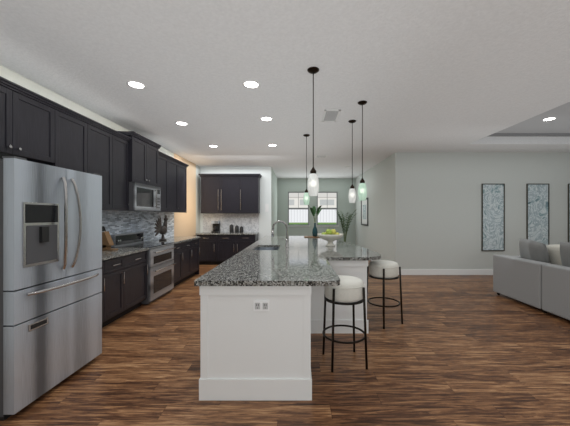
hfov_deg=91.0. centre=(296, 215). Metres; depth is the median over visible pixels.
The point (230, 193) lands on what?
upper cabinet
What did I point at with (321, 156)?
ceiling vent
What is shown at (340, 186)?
wall
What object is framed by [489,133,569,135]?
ceiling trim
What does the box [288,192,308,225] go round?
window
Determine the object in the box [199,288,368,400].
kitchen island
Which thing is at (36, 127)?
upper cabinets
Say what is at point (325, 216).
backdrop
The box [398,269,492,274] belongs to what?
baseboard
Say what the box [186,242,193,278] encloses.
base cabinet
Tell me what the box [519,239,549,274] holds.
pillow
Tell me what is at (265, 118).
recessed light
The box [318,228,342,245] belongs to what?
fruit bowl
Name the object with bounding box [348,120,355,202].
pendant light
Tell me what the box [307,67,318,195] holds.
pendant light
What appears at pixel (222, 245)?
base cabinet
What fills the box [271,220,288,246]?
faucet
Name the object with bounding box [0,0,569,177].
ceiling
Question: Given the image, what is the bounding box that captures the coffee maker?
[211,221,219,232]
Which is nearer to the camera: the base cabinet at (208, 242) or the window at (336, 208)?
the base cabinet at (208, 242)
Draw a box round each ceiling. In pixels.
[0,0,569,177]
[496,102,569,132]
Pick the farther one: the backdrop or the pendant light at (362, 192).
the backdrop
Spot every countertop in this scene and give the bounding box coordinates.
[102,248,148,261]
[154,238,193,241]
[194,236,380,287]
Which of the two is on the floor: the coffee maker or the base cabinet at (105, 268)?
the base cabinet at (105, 268)
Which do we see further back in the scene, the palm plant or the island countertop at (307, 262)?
the palm plant
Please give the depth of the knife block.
4.03 m
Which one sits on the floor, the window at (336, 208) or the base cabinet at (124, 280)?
the base cabinet at (124, 280)
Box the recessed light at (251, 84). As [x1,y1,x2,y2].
[242,80,259,88]
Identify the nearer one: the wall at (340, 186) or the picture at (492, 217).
the picture at (492, 217)
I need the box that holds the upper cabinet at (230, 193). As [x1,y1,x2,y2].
[198,174,261,212]
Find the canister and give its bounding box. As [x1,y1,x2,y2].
[230,224,233,232]
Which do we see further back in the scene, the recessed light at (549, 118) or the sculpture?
the sculpture
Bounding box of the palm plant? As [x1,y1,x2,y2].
[337,209,356,242]
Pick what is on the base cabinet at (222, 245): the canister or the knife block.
the canister
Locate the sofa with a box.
[493,239,569,319]
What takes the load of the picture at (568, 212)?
attached to the wall at (424, 210)
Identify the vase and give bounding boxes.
[304,205,322,237]
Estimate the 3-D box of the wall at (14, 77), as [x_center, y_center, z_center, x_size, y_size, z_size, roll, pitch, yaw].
[-3.099,-0.055,3.000,0.203,2.950,11.400,0,0,0]
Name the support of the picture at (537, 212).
attached to the wall at (424, 210)
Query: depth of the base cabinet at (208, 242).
8.09 m
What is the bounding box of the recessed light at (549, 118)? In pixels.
[541,117,556,120]
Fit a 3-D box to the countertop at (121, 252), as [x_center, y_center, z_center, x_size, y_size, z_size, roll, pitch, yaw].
[-2.673,0.520,3.633,0.647,0.040,1.626,0,0,0]
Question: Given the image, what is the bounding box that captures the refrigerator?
[0,156,101,420]
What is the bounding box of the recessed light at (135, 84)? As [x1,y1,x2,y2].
[126,80,146,88]
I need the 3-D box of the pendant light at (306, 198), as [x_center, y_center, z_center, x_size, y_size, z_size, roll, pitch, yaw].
[0.180,-0.870,5.290,0.124,1.320,0.124,0,0,0]
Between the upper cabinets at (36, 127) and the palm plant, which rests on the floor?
the palm plant
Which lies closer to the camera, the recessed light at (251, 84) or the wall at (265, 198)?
the recessed light at (251, 84)
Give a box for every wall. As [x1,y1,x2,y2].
[0,65,199,236]
[200,167,276,239]
[277,178,354,243]
[355,152,569,268]
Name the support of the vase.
on the island countertop at (307, 262)
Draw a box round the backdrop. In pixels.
[289,193,335,224]
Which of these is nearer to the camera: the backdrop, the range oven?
the range oven
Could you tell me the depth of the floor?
2.56 m
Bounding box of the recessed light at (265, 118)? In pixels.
[260,116,272,120]
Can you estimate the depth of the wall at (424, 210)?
6.74 m
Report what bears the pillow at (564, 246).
on the sofa
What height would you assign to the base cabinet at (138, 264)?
0.880 m
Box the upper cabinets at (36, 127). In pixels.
[0,76,188,212]
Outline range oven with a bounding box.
[110,232,175,304]
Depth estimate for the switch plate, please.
8.68 m
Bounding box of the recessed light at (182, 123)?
[175,121,188,125]
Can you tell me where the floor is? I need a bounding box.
[0,260,569,425]
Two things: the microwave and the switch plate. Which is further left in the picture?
the microwave
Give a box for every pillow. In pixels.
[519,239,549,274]
[546,244,569,277]
[559,242,569,286]
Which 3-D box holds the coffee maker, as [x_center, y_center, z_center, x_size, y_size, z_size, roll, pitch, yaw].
[-2.450,0.325,8.450,0.200,0.350,0.240,0,0,0]
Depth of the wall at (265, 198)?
8.70 m
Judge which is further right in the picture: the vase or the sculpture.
the vase
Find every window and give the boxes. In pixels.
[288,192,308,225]
[317,192,337,225]
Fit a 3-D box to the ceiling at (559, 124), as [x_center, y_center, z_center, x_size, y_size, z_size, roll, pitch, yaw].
[5.925,-1.810,1.625,4.550,0.140,8.650,0,0,0]
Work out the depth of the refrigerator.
2.17 m
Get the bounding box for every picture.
[361,198,367,225]
[481,184,504,250]
[526,184,548,244]
[568,184,569,241]
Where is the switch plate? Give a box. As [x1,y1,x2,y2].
[265,204,268,211]
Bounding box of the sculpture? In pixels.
[154,215,167,240]
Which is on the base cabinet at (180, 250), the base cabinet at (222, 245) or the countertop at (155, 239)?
the countertop at (155, 239)
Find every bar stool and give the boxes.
[322,275,367,371]
[367,260,402,328]
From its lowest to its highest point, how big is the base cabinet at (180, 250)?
0.880 m
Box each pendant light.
[303,134,309,204]
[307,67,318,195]
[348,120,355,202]
[358,100,366,200]
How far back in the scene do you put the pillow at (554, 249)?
4.34 m
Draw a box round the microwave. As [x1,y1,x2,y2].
[129,182,160,210]
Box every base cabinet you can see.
[98,258,109,327]
[110,254,129,322]
[130,250,147,311]
[173,242,185,285]
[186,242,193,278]
[194,238,199,274]
[195,233,218,264]
[219,233,258,264]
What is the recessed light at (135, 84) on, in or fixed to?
in the ceiling at (444, 75)
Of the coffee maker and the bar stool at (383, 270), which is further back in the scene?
the coffee maker
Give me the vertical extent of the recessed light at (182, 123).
0.009 m
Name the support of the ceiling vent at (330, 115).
in the ceiling at (444, 75)
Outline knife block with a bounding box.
[102,226,117,250]
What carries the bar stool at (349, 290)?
on the floor
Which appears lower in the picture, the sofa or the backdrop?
the sofa
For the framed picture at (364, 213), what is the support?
attached to the wall at (424, 210)
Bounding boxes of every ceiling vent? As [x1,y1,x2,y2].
[315,155,326,157]
[322,109,340,121]
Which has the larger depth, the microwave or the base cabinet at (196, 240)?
the base cabinet at (196, 240)

